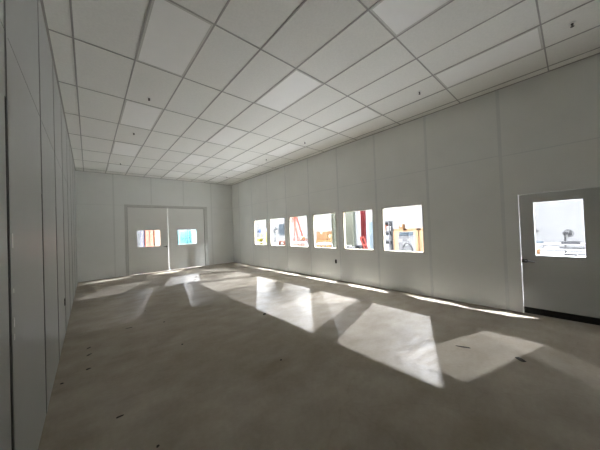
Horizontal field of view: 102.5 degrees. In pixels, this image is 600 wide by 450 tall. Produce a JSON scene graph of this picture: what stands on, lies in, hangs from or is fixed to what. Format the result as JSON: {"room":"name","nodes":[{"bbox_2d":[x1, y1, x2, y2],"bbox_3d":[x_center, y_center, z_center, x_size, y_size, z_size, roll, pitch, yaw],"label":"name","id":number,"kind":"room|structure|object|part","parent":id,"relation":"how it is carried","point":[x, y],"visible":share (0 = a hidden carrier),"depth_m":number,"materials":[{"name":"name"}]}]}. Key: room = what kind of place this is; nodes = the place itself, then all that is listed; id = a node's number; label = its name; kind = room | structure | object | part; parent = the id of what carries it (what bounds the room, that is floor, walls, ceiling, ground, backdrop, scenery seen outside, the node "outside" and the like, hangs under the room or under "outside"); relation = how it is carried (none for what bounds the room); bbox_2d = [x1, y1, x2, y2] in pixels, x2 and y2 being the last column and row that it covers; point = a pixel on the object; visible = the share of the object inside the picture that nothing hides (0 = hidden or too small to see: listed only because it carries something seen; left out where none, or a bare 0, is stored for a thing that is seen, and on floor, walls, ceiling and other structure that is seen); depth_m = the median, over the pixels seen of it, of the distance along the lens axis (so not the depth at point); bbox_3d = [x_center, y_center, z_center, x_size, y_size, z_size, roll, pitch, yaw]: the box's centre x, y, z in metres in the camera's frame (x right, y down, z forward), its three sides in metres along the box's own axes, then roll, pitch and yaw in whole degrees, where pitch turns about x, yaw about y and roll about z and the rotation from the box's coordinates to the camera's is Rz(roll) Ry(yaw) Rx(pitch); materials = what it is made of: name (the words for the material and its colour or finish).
{"room":"empty industrial cleanroom","nodes":[
{"label":"empty industrial cleanroom","id":0,"kind":"room"},
{"bbox_2d":[0,0,77,449],"bbox_3d":[-3.091,-0.248,2.939,0.124,4.101,14.872,-1,-1,-41],"label":"wall","id":1,"kind":"structure","parent":0,"point":[38,188],"depth_m":1.77,"materials":[{"name":"white paint"}]},
{"bbox_2d":[75,171,233,281],"bbox_3d":[-5.718,-0.036,10.469,6.107,4.101,0.082,-1,-1,-41],"label":"wall","id":2,"kind":"structure","parent":0,"point":[101,198],"depth_m":9.32,"materials":[{"name":"white paint"}]},
{"bbox_2d":[124,204,208,275],"bbox_3d":[-5.639,0.564,10.480,3.210,2.795,0.145,-1,-1,-41],"label":"door","id":3,"kind":"structure","parent":2,"relation":"in","point":[139,260],"depth_m":10.34,"materials":[{"name":"grey paint"}]},
{"bbox_2d":[38,242,599,449],"bbox_3d":[-3.550,1.972,12.432,23.000,0.120,41.500,-1,-1,-41],"label":"floor","id":4,"kind":"structure","parent":0,"point":[361,367],"depth_m":2.69,"materials":[{"name":"concrete"}]},
{"bbox_2d":[140,231,144,246],"bbox_3d":[-8.472,0.957,12.955,0.135,2.300,0.300,-1,-1,-41],"label":"panel board","id":5,"kind":"object","parent":4,"relation":"on","point":[141,232],"visible":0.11,"depth_m":12.84,"materials":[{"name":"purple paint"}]},
{"bbox_2d":[144,230,153,246],"bbox_3d":[-8.238,0.950,13.094,0.370,2.300,0.600,-1,-1,-41],"label":"tall cabinet","id":6,"kind":"object","parent":4,"relation":"on","point":[148,235],"visible":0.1,"depth_m":12.89,"materials":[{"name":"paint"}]},
{"bbox_3d":[-8.119,0.916,12.813,0.170,2.190,0.020,-1,-1,-41],"label":"door","id":7,"kind":"part","parent":6,"relation":"part of","materials":[{"name":"pink paint"}]},
{"bbox_3d":[-7.973,0.913,12.942,0.160,2.190,0.020,-1,-1,-41],"label":"door","id":8,"kind":"part","parent":6,"relation":"part of","materials":[{"name":"beige paint"}]},
{"bbox_2d":[177,229,195,244],"bbox_3d":[-6.766,1.115,14.499,1.170,1.900,0.818,-1,-1,-41],"label":"machine","id":9,"kind":"object","parent":4,"relation":"on","point":[183,237],"visible":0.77,"depth_m":14.13,"materials":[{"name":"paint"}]},
{"bbox_3d":[-6.666,0.715,14.139,0.620,0.640,0.020,-1,-1,-41],"label":"panel","id":10,"kind":"part","parent":9,"relation":"part of","materials":[{"name":"paint"}]},
{"bbox_2d":[256,232,272,244],"bbox_3d":[-2.542,1.230,16.946,0.536,1.420,1.436,-1,-1,-41],"label":"shelf unit","id":11,"kind":"object","parent":4,"relation":"on","point":[261,237],"visible":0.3,"depth_m":16.58,"materials":[{"name":"yellow paint"}]},
{"bbox_2d":[272,227,278,244],"bbox_3d":[-1.580,0.991,15.479,0.553,1.781,0.518,-2,-1,18],"label":"pedestal fan","id":12,"kind":"object","parent":4,"relation":"on","point":[275,229],"visible":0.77,"depth_m":15.34,"materials":[{"name":"paint"}]},
{"bbox_2d":[278,240,284,245],"bbox_3d":[-0.964,1.335,13.227,0.290,0.988,0.488,-1,-1,-41],"label":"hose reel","id":13,"kind":"object","parent":4,"relation":"on","point":[280,241],"visible":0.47,"depth_m":13.19,"materials":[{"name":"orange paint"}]},
{"bbox_2d":[291,217,306,246],"bbox_3d":[-0.208,0.613,13.915,0.570,2.414,1.582,-1,-1,-41],"label":"step ladder","id":14,"kind":"object","parent":4,"relation":"on","point":[292,218],"visible":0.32,"depth_m":13.94,"materials":[{"name":"paint"}]},
{"bbox_3d":[-0.144,0.628,13.555,0.054,2.367,0.856,-2,-1,-30],"label":"rail","id":15,"kind":"part","parent":14,"relation":"part of","materials":[{"name":"metal"}]},
{"bbox_3d":[0.139,0.621,13.763,0.914,2.369,0.053,-3,-1,38],"label":"rail","id":16,"kind":"part","parent":14,"relation":"part of","materials":[{"name":"metal"}]},
{"bbox_2d":[292,241,306,246],"bbox_3d":[-0.205,1.343,13.001,0.440,0.900,1.240,-1,-1,-41],"label":"storage chest","id":17,"kind":"object","parent":4,"relation":"on","point":[294,243],"visible":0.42,"depth_m":12.65,"materials":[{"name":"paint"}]},
{"bbox_3d":[-0.220,0.943,13.007,0.440,0.100,1.240,-1,-1,-41],"label":"lid","id":18,"kind":"part","parent":17,"relation":"part of","materials":[{"name":"paint"}]},
{"bbox_2d":[316,240,331,247],"bbox_3d":[1.374,1.251,12.527,0.650,0.950,1.200,-1,-1,-41],"label":"table","id":19,"kind":"object","parent":4,"relation":"on","point":[327,246],"visible":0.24,"depth_m":12.20,"materials":[{"name":"orange paint"}]},
{"bbox_2d":[316,231,331,239],"bbox_3d":[1.283,0.553,12.588,0.484,0.451,0.700,-1,-1,-41],"label":"carton","id":20,"kind":"object","parent":19,"relation":"on","point":[321,235],"visible":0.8,"depth_m":12.37,"materials":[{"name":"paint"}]},
{"bbox_2d":[331,211,356,247],"bbox_3d":[1.475,0.307,8.202,0.170,2.700,0.930,-1,-1,-41],"label":"tall cabinet","id":21,"kind":"object","parent":4,"relation":"on","point":[350,221],"visible":0.24,"depth_m":7.95,"materials":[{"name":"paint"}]},
{"bbox_2d":[331,215,333,247],"bbox_3d":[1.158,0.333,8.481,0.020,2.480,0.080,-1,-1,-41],"label":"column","id":22,"kind":"structure","parent":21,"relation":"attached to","point":[332,216],"depth_m":8.47,"materials":[{"name":"paint"}]},
{"bbox_3d":[1.323,0.289,8.292,0.020,2.590,0.405,-1,-1,-41],"label":"door","id":23,"kind":"part","parent":21,"relation":"part of","materials":[{"name":"paint"}]},
{"bbox_3d":[1.601,0.274,7.974,0.020,2.590,0.410,-1,-1,-41],"label":"door","id":24,"kind":"part","parent":21,"relation":"part of","materials":[{"name":"paint"}]},
{"bbox_2d":[359,210,366,248],"bbox_3d":[2.178,-2.665,8.689,0.260,8.600,0.390,-1,-1,-41],"label":"steel post","id":25,"kind":"object","parent":4,"relation":"on","point":[362,214],"visible":0.02,"depth_m":8.54,"materials":[{"name":"paint"}]},
{"bbox_2d":[359,236,367,248],"bbox_3d":[2.371,0.997,8.058,0.350,1.249,0.733,-1,-1,-41],"label":"hand truck","id":26,"kind":"object","parent":4,"relation":"on","point":[360,237],"visible":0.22,"depth_m":8.24,"materials":[{"name":"paint"}]},
{"bbox_2d":[358,222,373,249],"bbox_3d":[3.275,0.752,11.803,0.530,1.780,0.630,-1,-1,-41],"label":"tall cabinet","id":27,"kind":"object","parent":4,"relation":"on","point":[369,227],"visible":0.34,"depth_m":11.49,"materials":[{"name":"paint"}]},
{"bbox_3d":[3.091,0.697,11.644,0.015,1.500,0.550,-1,-1,-41],"label":"door","id":28,"kind":"part","parent":27,"relation":"part of","materials":[{"name":"paint"}]},
{"bbox_2d":[385,221,393,250],"bbox_3d":[3.758,0.712,10.351,0.316,1.780,0.386,-1,-1,-41],"label":"shelf unit","id":29,"kind":"object","parent":4,"relation":"on","point":[389,223],"visible":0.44,"depth_m":10.31,"materials":[{"name":"paint"}]},
{"bbox_2d":[393,228,406,250],"bbox_3d":[5.155,0.878,12.115,0.700,1.395,0.630,-1,-1,-41],"label":"crate","id":30,"kind":"object","parent":4,"relation":"on","point":[395,231],"visible":0.21,"depth_m":12.01,"materials":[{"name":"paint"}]},
{"bbox_2d":[399,224,404,228],"bbox_3d":[5.079,0.067,11.988,0.254,0.226,0.200,-1,-1,-41],"label":"carton","id":31,"kind":"object","parent":30,"relation":"on","point":[401,226],"visible":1,"depth_m":11.90,"materials":[{"name":"cardboard"}]},
{"bbox_2d":[398,232,415,251],"bbox_3d":[4.128,0.918,9.295,0.465,1.310,0.470,-1,-1,-41],"label":"machine","id":32,"kind":"object","parent":4,"relation":"on","point":[403,237],"visible":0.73,"depth_m":9.17,"materials":[{"name":"paint"}]},
{"bbox_2d":[402,242,413,251],"bbox_3d":[3.586,1.054,7.714,0.612,1.032,0.573,-1,-1,-41],"label":"office chair","id":33,"kind":"object","parent":4,"relation":"on","point":[404,248],"visible":0.44,"depth_m":7.54,"materials":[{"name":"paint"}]},
{"bbox_3d":[3.380,0.760,7.548,0.030,0.230,0.260,-1,-1,-41],"label":"backrest","id":34,"kind":"part","parent":33,"relation":"part of","materials":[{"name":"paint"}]},
{"bbox_2d":[405,228,419,251],"bbox_3d":[5.573,0.855,11.638,0.700,1.395,0.600,-1,-1,-41],"label":"crate","id":35,"kind":"object","parent":4,"relation":"on","point":[415,230],"visible":0.3,"depth_m":11.28,"materials":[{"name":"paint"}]},
{"bbox_2d":[419,228,423,251],"bbox_3d":[6.064,0.828,11.078,0.700,1.395,0.810,-1,-1,-41],"label":"crate","id":36,"kind":"object","parent":4,"relation":"on","point":[420,229],"visible":0.13,"depth_m":11.10,"materials":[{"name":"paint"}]},
{"bbox_2d":[536,242,584,244],"bbox_3d":[8.542,0.997,8.112,0.700,0.780,2.800,-1,-1,-41],"label":"table","id":37,"kind":"object","parent":4,"relation":"on","point":[544,243],"visible":0.14,"depth_m":7.92,"materials":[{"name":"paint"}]},
{"bbox_2d":[561,241,579,243],"bbox_3d":[8.677,0.565,7.719,0.400,0.059,0.400,-1,-1,-41],"label":"tray","id":38,"kind":"object","parent":37,"relation":"on","point":[562,242],"visible":1,"depth_m":7.66,"materials":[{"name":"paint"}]},
{"bbox_2d":[536,252,585,256],"bbox_3d":[6.045,1.066,5.652,0.700,0.760,1.800,-1,-1,-41],"label":"table","id":39,"kind":"object","parent":4,"relation":"on","point":[541,253],"visible":0.1,"depth_m":5.66,"materials":[{"name":"paint"}]},
{"bbox_2d":[536,247,585,250],"bbox_3d":[7.256,1.032,6.849,0.700,0.770,2.200,-1,-1,-41],"label":"table","id":40,"kind":"object","parent":4,"relation":"on","point":[544,248],"visible":0.14,"depth_m":6.64,"materials":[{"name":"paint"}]},
{"bbox_2d":[536,244,543,247],"bbox_3d":[6.971,0.611,7.085,0.400,0.099,0.280,-1,-1,-41],"label":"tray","id":41,"kind":"object","parent":40,"relation":"on","point":[537,245],"visible":0.44,"depth_m":6.92,"materials":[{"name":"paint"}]},
{"bbox_2d":[559,247,585,248],"bbox_3d":[7.391,0.618,6.455,0.200,0.034,0.600,-1,-1,-41],"label":"tray","id":42,"kind":"object","parent":40,"relation":"on","point":[559,247],"visible":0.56,"depth_m":6.46,"materials":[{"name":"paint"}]},
{"bbox_2d":[562,230,573,252],"bbox_3d":[9.644,0.759,8.744,0.520,1.191,0.520,-1,-1,-41],"label":"pedestal fan","id":43,"kind":"object","parent":4,"relation":"on","point":[564,233],"visible":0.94,"depth_m":8.63,"materials":[{"name":"paint"}]},
{"bbox_3d":[-7.819,1.898,13.349,0.444,0.381,0.500,-1,-1,-41],"label":"carton","id":44,"kind":"object","parent":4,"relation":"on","visible":0},
{"bbox_3d":[-7.834,1.518,13.354,0.444,0.380,0.500,-1,-1,-41],"label":"carton","id":45,"kind":"object","parent":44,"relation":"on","visible":0},
{"bbox_3d":[-7.848,1.138,13.360,0.444,0.379,0.500,-1,-1,-41],"label":"carton","id":46,"kind":"object","parent":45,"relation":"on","visible":0},
{"bbox_2d":[153,235,159,241],"bbox_3d":[-7.863,0.757,13.366,0.444,0.378,0.500,-1,-1,-41],"label":"carton","id":47,"kind":"object","parent":46,"relation":"on","point":[156,238],"visible":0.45,"depth_m":13.12,"materials":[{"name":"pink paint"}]},
{"bbox_2d":[153,230,159,234],"bbox_3d":[-7.877,0.377,13.371,0.444,0.377,0.500,-1,-1,-41],"label":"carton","id":48,"kind":"object","parent":47,"relation":"on","point":[155,232],"visible":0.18,"depth_m":13.13,"materials":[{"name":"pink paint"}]},
{"bbox_2d":[40,0,599,184],"bbox_3d":[-0.895,-2.333,4.914,6.107,0.162,14.950,-1,-1,-41],"label":"ceiling","id":49,"kind":"structure","parent":0,"point":[251,46],"depth_m":3.58,"materials":[{"name":"white tile"}]},
{"bbox_2d":[106,163,129,172],"bbox_3d":[-6.425,-2.006,8.498,0.590,0.030,1.199,-1,-1,-41],"label":"recessed light","id":50,"kind":"object","parent":49,"relation":"in","point":[111,167],"visible":0.9,"depth_m":8.48,"materials":[{"name":"white plastic"}]},
{"bbox_2d":[111,141,141,156],"bbox_3d":[-4.818,-2.094,6.667,0.590,0.030,1.199,-1,-1,-41],"label":"recessed light","id":51,"kind":"object","parent":49,"relation":"in","point":[119,148],"visible":0.89,"depth_m":6.62,"materials":[{"name":"white plastic"}]},
{"bbox_2d":[119,99,162,129],"bbox_3d":[-3.211,-2.182,4.835,0.590,0.030,1.199,-1,-1,-41],"label":"recessed light","id":52,"kind":"object","parent":49,"relation":"in","point":[134,114],"visible":0.91,"depth_m":4.77,"materials":[{"name":"white plastic"}]},
{"bbox_2d":[136,0,212,76],"bbox_3d":[-1.604,-2.271,3.003,0.590,0.030,1.199,-1,-1,-41],"label":"recessed light","id":53,"kind":"object","parent":49,"relation":"in","point":[173,36],"visible":0.93,"depth_m":2.90,"materials":[{"name":"white plastic"}]},
{"bbox_2d":[163,171,185,177],"bbox_3d":[-5.051,-2.040,9.705,0.590,0.030,1.199,-1,-1,-41],"label":"recessed light","id":54,"kind":"object","parent":49,"relation":"in","point":[173,174],"visible":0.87,"depth_m":9.68,"materials":[{"name":"white plastic"}]},
{"bbox_2d":[181,154,209,165],"bbox_3d":[-3.444,-2.128,7.873,0.590,0.030,1.199,-1,-1,-41],"label":"recessed light","id":55,"kind":"object","parent":49,"relation":"in","point":[192,159],"visible":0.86,"depth_m":7.83,"materials":[{"name":"white plastic"}]},
{"bbox_2d":[209,176,228,181],"bbox_3d":[-3.678,-2.075,10.912,0.590,0.030,1.199,-1,-1,-41],"label":"recessed light","id":56,"kind":"object","parent":49,"relation":"in","point":[216,179],"visible":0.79,"depth_m":10.90,"materials":[{"name":"white plastic"}]},
{"bbox_2d":[207,126,248,145],"bbox_3d":[-1.837,-2.217,6.042,0.590,0.030,1.199,-1,-1,-41],"label":"recessed light","id":57,"kind":"object","parent":49,"relation":"in","point":[227,135],"visible":0.81,"depth_m":5.99,"materials":[{"name":"white plastic"}]},
{"bbox_2d":[232,163,258,171],"bbox_3d":[-2.071,-2.163,9.080,0.590,0.030,1.199,-1,-1,-41],"label":"recessed light","id":58,"kind":"object","parent":49,"relation":"in","point":[245,167],"visible":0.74,"depth_m":9.05,"materials":[{"name":"white plastic"}]},
{"bbox_2d":[267,143,303,156],"bbox_3d":[-0.464,-2.251,7.249,0.590,0.030,1.199,-1,-1,-41],"label":"recessed light","id":59,"kind":"object","parent":49,"relation":"in","point":[288,148],"visible":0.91,"depth_m":7.21,"materials":[{"name":"white plastic"}]},
{"bbox_2d":[255,69,322,111],"bbox_3d":[-0.230,-2.305,4.210,0.590,0.030,1.199,-1,-1,-41],"label":"recessed light","id":60,"kind":"object","parent":49,"relation":"in","point":[296,85],"visible":0.81,"depth_m":4.14,"materials":[{"name":"white plastic"}]},
{"bbox_2d":[322,107,381,132],"bbox_3d":[1.144,-2.340,5.417,0.590,0.030,1.199,-1,-1,-41],"label":"recessed light","id":61,"kind":"object","parent":49,"relation":"in","point":[366,114],"visible":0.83,"depth_m":5.36,"materials":[{"name":"white plastic"}]},
{"bbox_2d":[370,0,451,35],"bbox_3d":[1.377,-2.394,2.378,0.590,0.030,1.199,-1,-1,-41],"label":"recessed light","id":62,"kind":"object","parent":49,"relation":"in","point":[398,16],"visible":0.87,"depth_m":2.67,"materials":[{"name":"white plastic"}]},
{"bbox_2d":[434,26,543,87],"bbox_3d":[2.751,-2.428,3.585,0.590,0.030,1.199,-1,-1,-41],"label":"recessed light","id":63,"kind":"object","parent":49,"relation":"in","point":[529,42],"visible":0.87,"depth_m":3.50,"materials":[{"name":"white plastic"}]},
{"bbox_2d":[568,21,575,27],"bbox_3d":[3.299,-2.425,2.919,0.068,0.046,0.068,-1,-1,-41],"label":"sprinkler","id":64,"kind":"object","parent":49,"relation":"attached to","point":[572,23],"visible":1,"depth_m":2.91,"materials":[{"name":"metal"}]},
{"bbox_2d":[232,54,599,312],"bbox_3d":[1.419,-0.361,6.902,0.082,4.101,14.872,-1,-1,-41],"label":"wall","id":65,"kind":"structure","parent":0,"point":[467,164],"depth_m":4.94,"materials":[{"name":"white paint"}]},
{"bbox_2d":[254,219,266,244],"bbox_3d":[-1.690,0.323,10.463,0.086,1.090,0.985,-1,-1,-41],"label":"window","id":66,"kind":"structure","parent":65,"relation":"in","point":[264,219],"depth_m":10.81,"materials":[{"name":"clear glass"}]},
{"bbox_2d":[270,218,285,245],"bbox_3d":[-0.863,0.278,9.520,0.086,1.090,0.985,-1,-1,-41],"label":"window","id":67,"kind":"structure","parent":65,"relation":"in","point":[274,218],"depth_m":9.86,"materials":[{"name":"clear glass"}]},
{"bbox_2d":[289,215,307,246],"bbox_3d":[-0.035,0.232,8.576,0.086,1.090,0.985,-1,-1,-41],"label":"window","id":68,"kind":"structure","parent":65,"relation":"in","point":[290,233],"depth_m":8.92,"materials":[{"name":"clear glass"}]},
{"bbox_2d":[313,213,336,248],"bbox_3d":[0.792,0.186,7.633,0.086,1.090,0.985,-1,-1,-41],"label":"window","id":69,"kind":"structure","parent":65,"relation":"in","point":[314,236],"depth_m":7.97,"materials":[{"name":"clear glass"}]},
{"bbox_2d":[343,209,373,250],"bbox_3d":[1.620,0.141,6.690,0.086,1.090,0.985,-1,-1,-41],"label":"window","id":70,"kind":"structure","parent":65,"relation":"in","point":[344,231],"depth_m":7.03,"materials":[{"name":"clear glass"}]},
{"bbox_2d":[382,204,423,252],"bbox_3d":[2.447,0.096,5.747,0.086,1.090,0.985,-1,-1,-41],"label":"window","id":71,"kind":"structure","parent":65,"relation":"in","point":[383,219],"depth_m":6.06,"materials":[{"name":"clear glass"}]},
{"bbox_2d":[517,186,599,325],"bbox_3d":[4.121,0.471,3.812,0.132,2.040,0.934,-1,-1,-41],"label":"door","id":72,"kind":"structure","parent":65,"relation":"in","point":[561,287],"depth_m":3.79,"materials":[{"name":"paint"}]},
{"label":"outside","id":73,"kind":"structure","parent":0,"visible":0},
{"bbox_2d":[137,212,195,246],"bbox_3d":[-17.456,-1.578,28.158,23.000,8.700,0.200,-1,-1,-41],"label":"wall","id":74,"kind":"structure","parent":73,"point":[138,232],"depth_m":27.26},
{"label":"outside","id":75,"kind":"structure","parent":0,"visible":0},
{"bbox_2d":[256,199,585,251],"bbox_3d":[4.998,-2.553,20.150,0.200,8.700,41.500,-1,-1,-41],"label":"wall","id":76,"kind":"structure","parent":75,"point":[551,218],"depth_m":12.09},
{"bbox_2d":[279,224,284,234],"bbox_3d":[-2.171,0.512,28.182,0.085,1.320,1.000,-1,-1,-41],"label":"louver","id":77,"kind":"object","parent":76,"relation":"attached to","point":[281,226],"visible":0.96,"depth_m":28.12,"materials":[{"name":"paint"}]}
]}

